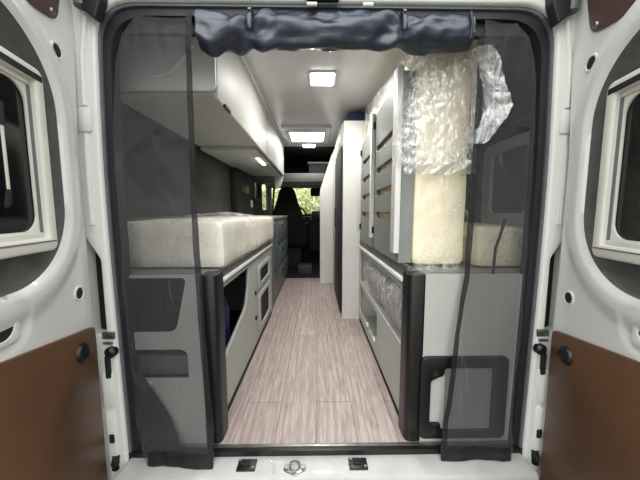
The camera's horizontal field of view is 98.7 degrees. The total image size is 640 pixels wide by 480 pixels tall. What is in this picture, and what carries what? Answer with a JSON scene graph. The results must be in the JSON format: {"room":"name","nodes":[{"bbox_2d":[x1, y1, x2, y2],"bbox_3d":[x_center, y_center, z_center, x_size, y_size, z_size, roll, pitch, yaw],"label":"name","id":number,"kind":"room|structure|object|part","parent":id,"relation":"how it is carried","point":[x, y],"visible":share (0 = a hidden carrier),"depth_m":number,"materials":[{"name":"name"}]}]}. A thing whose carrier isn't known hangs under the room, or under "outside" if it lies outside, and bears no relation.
{"room":"vehicle interior","nodes":[
{"label":"vehicle interior","id":0,"kind":"room"},
{"bbox_2d":[121,102,271,376],"bbox_3d":[-0.911,-0.167,3.136,0.050,2.120,4.300,0,6,-1],"label":"wall","id":1,"kind":"structure","parent":0,"point":[155,157],"depth_m":1.54,"materials":[{"name":"grey fabric"}]},
{"bbox_2d":[119,35,284,188],"bbox_3d":[-0.643,-0.793,2.242,0.451,0.546,2.334,0,6,-1],"label":"upper cabinet","id":2,"kind":"object","parent":1,"relation":"attached to","point":[234,124],"visible":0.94,"depth_m":1.29,"materials":[{"name":"grey laminate"}]},
{"bbox_3d":[-0.633,-0.773,1.081,0.437,0.358,0.018,0,6,-1],"label":"panel","id":3,"kind":"part","parent":2,"relation":"part of","materials":[{"name":"white laminate"}]},
{"bbox_2d":[148,44,192,77],"bbox_3d":[-0.582,-0.698,1.075,0.179,0.126,0.010,0,6,-1],"label":"cable","id":4,"kind":"object","parent":2,"relation":"attached to","point":[181,59],"visible":0.83,"depth_m":1.07,"materials":[{"name":"white metal"}]},
{"bbox_2d":[255,157,265,164],"bbox_3d":[-0.502,-0.670,2.349,0.030,0.014,0.340,0,6,-1],"label":"strip light","id":5,"kind":"object","parent":2,"relation":"attached to","point":[259,159],"visible":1,"depth_m":2.31,"materials":[{"name":"white plastic"}]},
{"bbox_3d":[-0.425,-1.055,2.227,0.014,0.021,2.310,0,6,-1],"label":"trim","id":6,"kind":"part","parent":2,"relation":"part of","materials":[{"name":"white metal"}]},
{"bbox_2d":[230,167,253,215],"bbox_3d":[-0.845,-0.506,3.048,0.076,0.472,0.710,0,6,-1],"label":"wall panel","id":7,"kind":"object","parent":1,"relation":"attached to","point":[241,183],"visible":1,"depth_m":2.84,"materials":[{"name":"grey laminate"}]},
{"bbox_2d":[252,176,261,201],"bbox_3d":[-0.901,-0.733,3.884,0.048,0.380,0.500,0,6,-1],"label":"window","id":8,"kind":"structure","parent":1,"relation":"in","point":[255,185],"depth_m":3.99,"materials":[{"name":"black glass"}]},
{"bbox_3d":[-0.922,-0.733,3.884,0.006,0.360,0.480,0,6,-1],"label":"pane","id":9,"kind":"part","parent":8,"relation":"part of","materials":[{"name":"clear glass"}]},
{"bbox_2d":[266,185,321,187],"bbox_3d":[-0.026,-0.925,4.506,1.760,0.040,1.250,0,6,-1],"label":"ceiling","id":10,"kind":"structure","parent":0,"point":[270,186],"depth_m":4.80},
{"bbox_2d":[253,173,324,184],"bbox_3d":[-0.016,-0.831,3.757,1.720,0.120,0.320,0,6,-1],"label":"beam","id":11,"kind":"structure","parent":10,"relation":"attached to","point":[288,178],"depth_m":3.60,"materials":[{"name":"white plastic"}]},
{"bbox_2d":[310,188,320,195],"bbox_3d":[-0.053,-0.861,4.954,0.239,0.144,0.070,0,6,-1],"label":"mirror","id":12,"kind":"object","parent":10,"relation":"attached to","point":[313,191],"visible":0.7,"depth_m":4.92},
{"bbox_2d":[307,162,328,172],"bbox_3d":[0.040,-1.023,4.071,0.440,0.200,0.340,0,6,-1],"label":"locker","id":13,"kind":"object","parent":10,"relation":"on","point":[314,167],"visible":0.39,"depth_m":3.92,"materials":[{"name":"grey plastic"}]},
{"bbox_3d":[0.040,-1.112,4.062,0.440,0.020,0.340,0,6,-1],"label":"lid","id":14,"kind":"part","parent":13,"relation":"part of","materials":[{"name":"grey plastic"}]},
{"bbox_2d":[284,163,308,172],"bbox_3d":[-0.028,-1.120,4.603,1.760,0.370,0.060,0,6,-1],"label":"wall","id":15,"kind":"structure","parent":0,"point":[288,167],"depth_m":4.56,"materials":[{"name":"black"}]},
{"bbox_2d":[302,241,319,260],"bbox_3d":[-0.035,0.116,5.166,1.800,1.160,0.060,0,6,-1],"label":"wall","id":16,"kind":"structure","parent":0,"point":[307,255],"depth_m":5.15,"materials":[{"name":"black"}]},
{"bbox_2d":[272,188,311,215],"bbox_3d":[-0.035,-0.719,5.074,1.720,0.560,0.050,0,6,-1],"label":"window","id":17,"kind":"structure","parent":16,"relation":"in","point":[273,197],"depth_m":5.04,"materials":[{"name":"clear glass"}]},
{"bbox_2d":[300,207,319,250],"bbox_3d":[-0.031,-0.213,4.854,1.720,0.776,0.456,0,6,-1],"label":"dashboard","id":18,"kind":"object","parent":16,"relation":"attached to","point":[313,228],"visible":0.32,"depth_m":4.68,"materials":[{"name":"black plastic"}]},
{"bbox_2d":[71,0,575,479],"bbox_3d":[0.029,0.043,0.990,1.800,2.160,0.060,0,6,-1],"label":"door frame","id":19,"kind":"structure","parent":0,"point":[97,236],"depth_m":0.94,"materials":[{"name":"white paint"}]},
{"bbox_2d":[0,0,108,479],"bbox_3d":[-0.743,0.070,0.613,0.124,2.180,0.810,-1,6,-13],"label":"door","id":20,"kind":"structure","parent":19,"relation":"attached to","point":[52,424],"depth_m":0.72,"materials":[{"name":"white paint"}]},
{"bbox_3d":[-0.708,-0.186,0.527,0.036,0.409,0.369,-1,6,-13],"label":"blind rail","id":21,"kind":"part","parent":20,"relation":"part of","materials":[{"name":"beige plastic"}]},
{"bbox_3d":[-0.710,-0.777,0.538,0.008,0.398,0.671,-1,6,-13],"label":"panel","id":22,"kind":"part","parent":20,"relation":"part of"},
{"bbox_3d":[-0.701,0.661,0.654,0.012,0.896,0.658,-1,6,-13],"label":"panel","id":23,"kind":"part","parent":20,"relation":"part of","materials":[{"name":"brown wood"}]},
{"bbox_2d":[73,0,107,23],"bbox_3d":[-0.712,-0.766,0.849,0.101,0.162,0.042,0,6,-1],"label":"buffer","id":24,"kind":"object","parent":19,"relation":"attached to","point":[96,9],"visible":1,"depth_m":0.84,"materials":[{"name":"black rubber"}]},
{"bbox_2d":[77,15,117,461],"bbox_3d":[-0.766,0.057,0.950,0.060,1.541,0.022,0,6,-1],"label":"trim","id":25,"kind":"structure","parent":19,"relation":"attached to","point":[84,114],"depth_m":0.91,"materials":[{"name":"white paint"}]},
{"bbox_2d":[102,332,118,378],"bbox_3d":[-0.747,0.410,0.977,0.048,0.172,0.025,0,6,-1],"label":"door latch","id":26,"kind":"object","parent":19,"relation":"in","point":[110,352],"depth_m":0.97,"materials":[{"name":"black plastic"}]},
{"bbox_3d":[-0.757,0.454,0.982,0.018,0.085,0.012,0,6,-1],"label":"arm","id":27,"kind":"part","parent":26,"relation":"part of"},
{"bbox_2d":[109,434,114,442],"bbox_3d":[-0.762,0.727,1.010,0.018,0.035,0.014,0,6,-1],"label":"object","id":28,"kind":"object","parent":19,"relation":"attached to","point":[111,436],"visible":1,"depth_m":1.00,"materials":[{"name":"black plastic"}]},
{"bbox_2d":[111,455,119,471],"bbox_3d":[-0.758,0.825,1.019,0.032,0.060,0.037,0,6,-1],"label":"hinge cover","id":29,"kind":"object","parent":19,"relation":"attached to","point":[115,462],"visible":1,"depth_m":1.01,"materials":[{"name":"black plastic"}]},
{"bbox_2d":[236,459,256,471],"bbox_3d":[-0.267,0.821,1.005,0.068,0.014,0.047,0,6,-1],"label":"lock plate","id":30,"kind":"object","parent":19,"relation":"attached to","point":[244,465],"visible":1,"depth_m":1.00,"materials":[{"name":"black metal"}]},
{"bbox_2d":[283,460,305,475],"bbox_3d":[-0.091,0.811,0.987,0.081,0.034,0.040,0,6,-1],"label":"striker","id":31,"kind":"object","parent":19,"relation":"attached to","point":[292,469],"visible":1,"depth_m":0.99,"materials":[{"name":"metal"}]},
{"bbox_2d":[268,457,348,473],"bbox_3d":[-0.044,0.826,1.006,0.305,0.010,0.065,0,6,-1],"label":"trim","id":32,"kind":"structure","parent":19,"relation":"attached to","point":[336,458],"depth_m":1.00,"materials":[{"name":"white paint"}]},
{"bbox_2d":[307,2,316,6],"bbox_3d":[-0.026,-0.741,0.865,0.032,0.012,0.012,0,6,-1],"label":"clip","id":33,"kind":"object","parent":19,"relation":"attached to","point":[309,4],"visible":1,"depth_m":0.86,"materials":[{"name":"beige plastic"}]},
{"bbox_2d":[306,0,338,2],"bbox_3d":[0.009,-0.782,0.866,0.105,0.052,0.027,0,6,-1],"label":"block","id":34,"kind":"object","parent":19,"relation":"attached to","point":[317,1],"visible":0.92,"depth_m":0.87,"materials":[{"name":"black plastic"}]},
{"bbox_2d":[95,251,554,328],"bbox_3d":[0.028,0.036,1.016,1.800,2.130,0.025,0,6,-1],"label":"trim","id":35,"kind":"structure","parent":19,"relation":"attached to","point":[98,260],"depth_m":1.02,"materials":[{"name":"black plastic"}]},
{"bbox_2d":[141,441,509,448],"bbox_3d":[0.028,0.798,1.071,1.515,0.003,0.012,0,6,-1],"label":"trim","id":36,"kind":"structure","parent":19,"relation":"attached to","point":[466,442],"depth_m":1.07,"materials":[{"name":"metal"}]},
{"bbox_2d":[124,7,526,469],"bbox_3d":[0.012,0.028,0.984,1.458,1.587,0.136,0,6,-1],"label":"screen","id":37,"kind":"object","parent":19,"relation":"hanging from","point":[217,33],"visible":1,"depth_m":0.92,"materials":[{"name":"grey fabric"}]},
{"bbox_3d":[0.489,-0.694,0.889,0.011,0.086,0.020,-2,6,-18],"label":"roll trim","id":38,"kind":"part","parent":37,"relation":"part of","materials":[{"name":"black rubber"}]},
{"bbox_3d":[0.669,0.169,1.043,0.042,0.501,0.010,0,6,-1],"label":"cord","id":39,"kind":"part","parent":37,"relation":"part of","materials":[{"name":"black fabric"}]},
{"bbox_2d":[103,7,548,450],"bbox_3d":[0.029,0.066,1.004,1.516,1.666,0.040,0,6,-1],"label":"trim","id":40,"kind":"structure","parent":19,"relation":"attached to","point":[537,38],"depth_m":0.96,"materials":[{"name":"black rubber"}]},
{"bbox_2d":[98,2,553,452],"bbox_3d":[0.029,0.065,0.994,1.532,1.678,0.036,0,6,-1],"label":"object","id":41,"kind":"structure","parent":19,"relation":"attached to","point":[113,10],"depth_m":0.92,"materials":[{"name":"grey rubber"}]},
{"bbox_2d":[129,444,522,459],"bbox_3d":[0.028,0.825,1.058,1.515,0.051,0.020,0,6,-1],"label":"trim","id":42,"kind":"structure","parent":19,"relation":"attached to","point":[409,449],"depth_m":1.05,"materials":[{"name":"black plastic"}]},
{"bbox_2d":[115,453,538,479],"bbox_3d":[0.029,0.893,1.031,1.494,0.140,0.131,0,6,-1],"label":"door sill","id":43,"kind":"structure","parent":19,"relation":"attached to","point":[417,466],"depth_m":0.99,"materials":[{"name":"white paint"}]},
{"bbox_2d":[348,457,367,469],"bbox_3d":[0.140,0.820,1.011,0.068,0.014,0.047,0,6,-1],"label":"lock plate","id":44,"kind":"object","parent":19,"relation":"attached to","point":[354,463],"visible":1,"depth_m":1.00,"materials":[{"name":"black metal"}]},
{"bbox_2d":[363,2,372,6],"bbox_3d":[0.151,-0.741,0.867,0.032,0.012,0.012,0,6,-1],"label":"clip","id":45,"kind":"object","parent":19,"relation":"attached to","point":[365,4],"visible":1,"depth_m":0.86,"materials":[{"name":"beige plastic"}]},
{"bbox_2d":[531,450,539,465],"bbox_3d":[0.816,0.822,1.042,0.032,0.060,0.037,0,6,-1],"label":"hinge cover","id":46,"kind":"object","parent":19,"relation":"attached to","point":[535,458],"visible":1,"depth_m":1.03,"materials":[{"name":"black plastic"}]},
{"bbox_2d":[536,429,541,437],"bbox_3d":[0.820,0.725,1.033,0.018,0.035,0.014,0,6,-1],"label":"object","id":47,"kind":"object","parent":19,"relation":"attached to","point":[539,431],"visible":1,"depth_m":1.03,"materials":[{"name":"black plastic"}]},
{"bbox_2d":[533,20,572,455],"bbox_3d":[0.824,0.054,0.973,0.060,1.541,0.022,0,6,-1],"label":"trim","id":48,"kind":"structure","parent":19,"relation":"attached to","point":[564,125],"depth_m":0.93,"materials":[{"name":"white paint"}]},
{"bbox_2d":[545,0,579,27],"bbox_3d":[0.771,-0.768,0.870,0.101,0.162,0.042,0,6,-1],"label":"buffer","id":49,"kind":"object","parent":19,"relation":"attached to","point":[557,11],"visible":1,"depth_m":0.86,"materials":[{"name":"black rubber"}]},
{"bbox_2d":[180,261,506,447],"bbox_3d":[-0.005,0.613,3.166,1.760,0.062,4.218,0,6,-1],"label":"floor","id":50,"kind":"structure","parent":0,"point":[313,375],"depth_m":1.46,"materials":[{"name":"beige laminate"}]},
{"bbox_2d":[129,240,272,443],"bbox_3d":[-0.621,0.396,1.743,0.457,0.672,1.420,0,6,-1],"label":"base cabinet","id":51,"kind":"object","parent":50,"relation":"on","point":[166,336],"visible":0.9,"depth_m":1.08,"materials":[{"name":"grey laminate"}]},
{"bbox_3d":[-0.738,0.490,1.086,0.104,0.077,0.019,0,6,-1],"label":"switch panel","id":52,"kind":"part","parent":51,"relation":"part of","materials":[{"name":"grey plastic"}]},
{"bbox_3d":[-0.592,0.489,1.088,0.177,0.077,0.019,0,6,-1],"label":"socket panel","id":53,"kind":"part","parent":51,"relation":"part of","materials":[{"name":"grey plastic"}]},
{"bbox_3d":[-0.627,0.461,1.049,0.375,0.667,0.018,0,6,-1],"label":"panel","id":54,"kind":"part","parent":51,"relation":"part of","materials":[{"name":"grey laminate"}]},
{"bbox_2d":[127,217,272,267],"bbox_3d":[-0.615,-0.062,1.737,0.476,0.237,1.316,0,6,-1],"label":"mattress","id":55,"kind":"object","parent":51,"relation":"on","point":[153,243],"visible":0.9,"depth_m":1.11,"materials":[{"name":"beige fabric"}]},
{"bbox_2d":[188,297,229,376],"bbox_3d":[-0.570,0.476,1.405,0.210,0.503,0.210,0,6,-1],"label":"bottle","id":56,"kind":"object","parent":51,"relation":"on","point":[226,308],"visible":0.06,"depth_m":1.39,"materials":[{"name":"blue plastic"}]},
{"bbox_3d":[-0.415,0.460,1.080,0.064,0.670,0.079,0,6,-1],"label":"corner post","id":57,"kind":"part","parent":51,"relation":"part of","materials":[{"name":"black plastic"}]},
{"bbox_3d":[-0.648,0.327,2.442,0.423,0.672,0.015,0,6,-1],"label":"panel","id":58,"kind":"part","parent":51,"relation":"part of","materials":[{"name":"grey laminate"}]},
{"bbox_3d":[-0.427,0.102,1.745,0.016,0.055,1.345,0,6,-1],"label":"bed rail","id":59,"kind":"part","parent":51,"relation":"part of","materials":[{"name":"silver metal"}]},
{"bbox_3d":[-0.427,0.406,1.775,0.016,0.555,1.345,0,6,-1],"label":"panel","id":60,"kind":"part","parent":51,"relation":"part of","materials":[{"name":"grey laminate"}]},
{"bbox_3d":[-0.418,0.234,2.072,0.012,0.160,0.450,0,6,-1],"label":"hatch frame","id":61,"kind":"part","parent":51,"relation":"part of","materials":[{"name":"grey laminate"}]},
{"bbox_3d":[-0.418,0.480,2.096,0.012,0.265,0.450,0,6,-1],"label":"hatch frame","id":62,"kind":"part","parent":51,"relation":"part of","materials":[{"name":"grey laminate"}]},
{"bbox_2d":[233,215,287,303],"bbox_3d":[-0.658,0.154,3.216,0.447,0.865,1.550,0,6,-1],"label":"base cabinet","id":63,"kind":"object","parent":50,"relation":"on","point":[279,250],"visible":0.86,"depth_m":2.98,"materials":[{"name":"grey laminate"}]},
{"bbox_2d":[233,215,287,219],"bbox_3d":[-0.661,-0.262,3.175,0.440,0.030,1.550,0,6,-1],"label":"countertop","id":64,"kind":"structure","parent":63,"relation":"on","point":[274,217],"depth_m":2.80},
{"bbox_3d":[-0.451,0.196,2.736,0.016,0.775,0.420,0,6,-1],"label":"door","id":65,"kind":"part","parent":63,"relation":"part of","materials":[{"name":"grey laminate"}]},
{"bbox_3d":[-0.462,-0.129,3.433,0.016,0.265,1.010,0,6,-1],"label":"drawer","id":66,"kind":"part","parent":63,"relation":"part of","materials":[{"name":"grey laminate"}]},
{"bbox_3d":[-0.462,0.133,3.458,0.016,0.240,1.010,0,6,-1],"label":"drawer","id":67,"kind":"part","parent":63,"relation":"part of","materials":[{"name":"grey laminate"}]},
{"bbox_3d":[-0.462,0.387,3.483,0.016,0.250,1.010,0,6,-1],"label":"drawer","id":68,"kind":"part","parent":63,"relation":"part of","materials":[{"name":"grey laminate"}]},
{"bbox_2d":[272,187,308,269],"bbox_3d":[-0.488,-0.176,4.365,0.610,1.273,0.585,0,6,-1],"label":"seat","id":69,"kind":"object","parent":50,"relation":"on","point":[287,203],"visible":0.7,"depth_m":4.09,"materials":[{"name":"black fabric"}]},
{"bbox_3d":[-0.491,-0.362,4.172,0.600,0.865,0.236,0,6,-1],"label":"backrest","id":70,"kind":"part","parent":69,"relation":"part of","materials":[{"name":"black fabric"}]},
{"bbox_2d":[288,245,303,246],"bbox_3d":[-0.494,0.017,4.421,0.524,0.142,0.513,0,6,-1],"label":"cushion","id":71,"kind":"object","parent":69,"relation":"on","point":[288,245],"depth_m":4.19,"materials":[{"name":"black fabric"}]},
{"bbox_2d":[298,263,311,274],"bbox_3d":[-0.218,0.423,4.018,0.200,0.148,0.200,0,6,-1],"label":"storage box","id":72,"kind":"object","parent":50,"relation":"on","point":[303,268],"visible":1,"depth_m":3.92,"materials":[{"name":"blue plastic"}]},
{"bbox_2d":[320,151,333,283],"bbox_3d":[0.089,-0.274,3.431,0.178,1.665,0.030,0,6,-1],"label":"partition panel","id":73,"kind":"object","parent":50,"relation":"on","point":[326,191],"visible":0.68,"depth_m":3.43,"materials":[{"name":"white laminate"}]},
{"bbox_2d":[333,113,376,318],"bbox_3d":[0.507,-0.228,2.829,0.704,1.700,1.140,0,6,-1],"label":"wardrobe","id":74,"kind":"object","parent":50,"relation":"on","point":[346,238],"visible":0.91,"depth_m":2.29,"materials":[{"name":"white laminate"}]},
{"bbox_3d":[0.170,-0.239,3.205,0.009,1.590,0.380,0,6,-1],"label":"panel","id":75,"kind":"part","parent":74,"relation":"part of","materials":[{"name":"grey laminate"}]},
{"bbox_3d":[0.159,-0.235,2.909,0.010,0.200,0.030,0,6,-1],"label":"handle","id":76,"kind":"part","parent":74,"relation":"part of","materials":[{"name":"silver plastic"}]},
{"bbox_3d":[0.175,-0.886,2.579,0.015,0.180,0.700,0,6,-1],"label":"door","id":77,"kind":"part","parent":74,"relation":"part of","materials":[{"name":"grey laminate"}]},
{"bbox_3d":[0.175,-0.090,2.657,0.015,1.380,0.700,0,6,-1],"label":"door","id":78,"kind":"part","parent":74,"relation":"part of","materials":[{"name":"grey wood"}]},
{"bbox_3d":[0.541,-1.040,2.765,0.635,0.070,1.110,0,6,-1],"label":"cornice","id":79,"kind":"part","parent":74,"relation":"part of","materials":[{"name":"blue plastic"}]},
{"bbox_2d":[358,240,522,440],"bbox_3d":[0.598,0.395,1.662,0.558,0.690,1.257,0,6,-1],"label":"base cabinet","id":80,"kind":"object","parent":50,"relation":"on","point":[414,361],"visible":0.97,"depth_m":1.06,"materials":[{"name":"grey laminate"}]},
{"bbox_2d":[357,133,371,246],"bbox_3d":[0.320,-0.336,1.880,0.056,0.718,0.454,0,6,-1],"label":"board","id":81,"kind":"object","parent":80,"relation":"on","point":[363,150],"visible":0.62,"depth_m":1.98,"materials":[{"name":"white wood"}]},
{"bbox_3d":[0.342,0.408,1.701,0.016,0.565,1.175,0,6,-1],"label":"panel","id":82,"kind":"part","parent":80,"relation":"part of","materials":[{"name":"grey laminate"}]},
{"bbox_2d":[364,261,401,329],"bbox_3d":[0.491,0.265,1.593,0.347,0.273,0.925,0,6,-1],"label":"bundle","id":83,"kind":"object","parent":80,"relation":"on","point":[388,292],"visible":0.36,"depth_m":1.45,"materials":[{"name":"clear plastic"}]},
{"bbox_3d":[0.343,0.087,1.669,0.018,0.080,1.175,0,6,-1],"label":"bed rail","id":84,"kind":"part","parent":80,"relation":"part of","materials":[{"name":"silver metal"}]},
{"bbox_2d":[369,65,416,262],"bbox_3d":[0.337,-0.316,1.369,0.079,0.778,0.545,0,6,-1],"label":"board","id":85,"kind":"object","parent":80,"relation":"on","point":[391,182],"visible":0.99,"depth_m":1.14,"materials":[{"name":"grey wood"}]},
{"bbox_3d":[0.332,-0.310,1.384,0.020,0.763,0.505,0,6,-1],"label":"panel","id":86,"kind":"part","parent":85,"relation":"part of","materials":[{"name":"grey wood"}]},
{"bbox_3d":[0.353,-0.284,1.121,0.055,0.763,0.016,0,6,-1],"label":"return panel","id":87,"kind":"part","parent":85,"relation":"part of","materials":[{"name":"grey wood"}]},
{"bbox_3d":[0.364,0.459,1.091,0.064,0.670,0.079,0,6,-1],"label":"corner post","id":88,"kind":"part","parent":80,"relation":"part of","materials":[{"name":"black plastic"}]},
{"bbox_2d":[362,40,512,264],"bbox_3d":[0.454,-0.429,1.548,0.350,1.077,1.328,0,6,-1],"label":"mattress","id":89,"kind":"object","parent":80,"relation":"on","point":[442,131],"visible":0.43,"depth_m":1.10,"materials":[{"name":"beige fabric"}]},
{"bbox_3d":[0.574,0.613,1.068,0.183,0.262,0.004,0,6,-1],"label":"hatch lid","id":90,"kind":"part","parent":80,"relation":"part of","materials":[{"name":"grey plastic"}]},
{"bbox_3d":[0.639,0.461,1.065,0.492,0.669,0.018,0,6,-1],"label":"panel","id":91,"kind":"part","parent":80,"relation":"part of","materials":[{"name":"grey laminate"}]},
{"bbox_2d":[462,222,523,265],"bbox_3d":[0.756,-0.030,1.682,0.268,0.183,1.138,0,6,-1],"label":"mattress","id":92,"kind":"object","parent":80,"relation":"on","point":[509,249],"visible":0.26,"depth_m":1.13,"materials":[{"name":"beige fabric"}]},
{"bbox_2d":[245,40,502,162],"bbox_3d":[-0.002,-1.135,2.763,1.760,0.080,3.680,0,6,-1],"label":"ceiling","id":93,"kind":"structure","parent":0,"point":[281,77],"depth_m":1.85,"materials":[{"name":"grey plastic"}]},
{"bbox_2d":[281,125,330,143],"bbox_3d":[-0.139,-1.124,2.958,0.490,0.030,0.610,0,6,-1],"label":"roof hatch","id":94,"kind":"object","parent":93,"relation":"attached to","point":[293,134],"visible":1,"depth_m":2.90,"materials":[{"name":"white plastic"}]},
{"bbox_3d":[-0.137,-1.136,2.987,0.375,0.008,0.390,0,6,-1],"label":"panel","id":95,"kind":"part","parent":94,"relation":"part of","materials":[{"name":"white plastic"}]},
{"bbox_2d":[302,144,315,146],"bbox_3d":[-0.136,-1.178,3.430,0.170,0.015,0.140,0,6,-1],"label":"recessed light","id":96,"kind":"object","parent":93,"relation":"in","point":[303,145],"visible":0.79,"depth_m":3.40,"materials":[{"name":"white plastic"}]},
{"bbox_2d":[309,71,336,85],"bbox_3d":[0.016,-1.010,1.725,0.165,0.015,0.170,0,6,-1],"label":"recessed light","id":97,"kind":"object","parent":93,"relation":"in","point":[318,78],"visible":1,"depth_m":1.70,"materials":[{"name":"white plastic"}]},
{"bbox_3d":[-0.022,-1.006,1.725,0.064,0.006,0.146,0,6,-1],"label":"led panel","id":98,"kind":"part","parent":97,"relation":"part of","materials":[{"name":"white plastic"}]},
{"bbox_3d":[0.050,-1.006,1.726,0.064,0.006,0.146,0,6,-1],"label":"led panel","id":99,"kind":"part","parent":97,"relation":"part of","materials":[{"name":"white plastic"}]},
{"bbox_2d":[464,38,531,222],"bbox_3d":[0.899,-0.170,3.162,0.050,2.120,4.300,0,6,-1],"label":"wall","id":100,"kind":"structure","parent":0,"point":[515,55],"depth_m":1.35,"materials":[{"name":"grey fabric"}]},
{"bbox_2d":[481,130,529,226],"bbox_3d":[0.883,-0.266,1.278,0.035,0.400,0.370,0,6,-1],"label":"window","id":101,"kind":"structure","parent":100,"relation":"in","point":[505,168],"depth_m":1.30,"materials":[{"name":"grey plastic"}]},
{"bbox_2d":[492,145,528,212],"bbox_3d":[0.888,-0.271,1.278,0.010,0.310,0.270,0,6,-1],"label":"blind","id":102,"kind":"object","parent":101,"relation":"attached to","point":[509,167],"depth_m":1.28,"materials":[{"name":"grey fabric"}]},
{"bbox_2d":[533,329,549,374],"bbox_3d":[0.805,0.408,0.999,0.048,0.172,0.025,0,6,-1],"label":"door latch","id":103,"kind":"object","parent":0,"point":[539,348],"depth_m":0.99,"materials":[{"name":"black plastic"}]},
{"bbox_3d":[0.815,0.452,1.005,0.018,0.085,0.012,0,6,-1],"label":"arm","id":104,"kind":"part","parent":103,"relation":"part of"},
{"bbox_2d":[538,0,639,479],"bbox_3d":[0.798,0.090,0.637,0.124,2.180,0.810,1,6,11],"label":"door","id":105,"kind":"structure","parent":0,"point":[591,424],"depth_m":0.77,"materials":[{"name":"white paint"}]},
{"bbox_3d":[0.757,0.681,0.677,0.012,0.896,0.658,1,6,11],"label":"panel","id":106,"kind":"part","parent":105,"relation":"part of","materials":[{"name":"brown wood"}]},
{"bbox_3d":[0.765,-0.758,0.561,0.008,0.398,0.671,1,6,11],"label":"panel","id":107,"kind":"part","parent":105,"relation":"part of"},
{"bbox_3d":[0.765,-0.166,0.551,0.036,0.409,0.369,1,6,11],"label":"blind rail","id":108,"kind":"part","parent":105,"relation":"part of","materials":[{"name":"beige plastic"}]},
{"bbox_3d":[0.456,1.289,3.148,19.000,0.060,20.000,0,6,-1],"label":"ground","id":109,"kind":"structure","parent":0,"visible":0},
{"bbox_2d":[262,185,319,213],"bbox_3d":[-0.120,-0.538,8.588,7.156,2.649,1.389,0,6,-1],"label":"hedge","id":110,"kind":"object","parent":109,"relation":"on","point":[302,193],"visible":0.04,"depth_m":8.17,"materials":[{"name":"green plant"}]}
]}

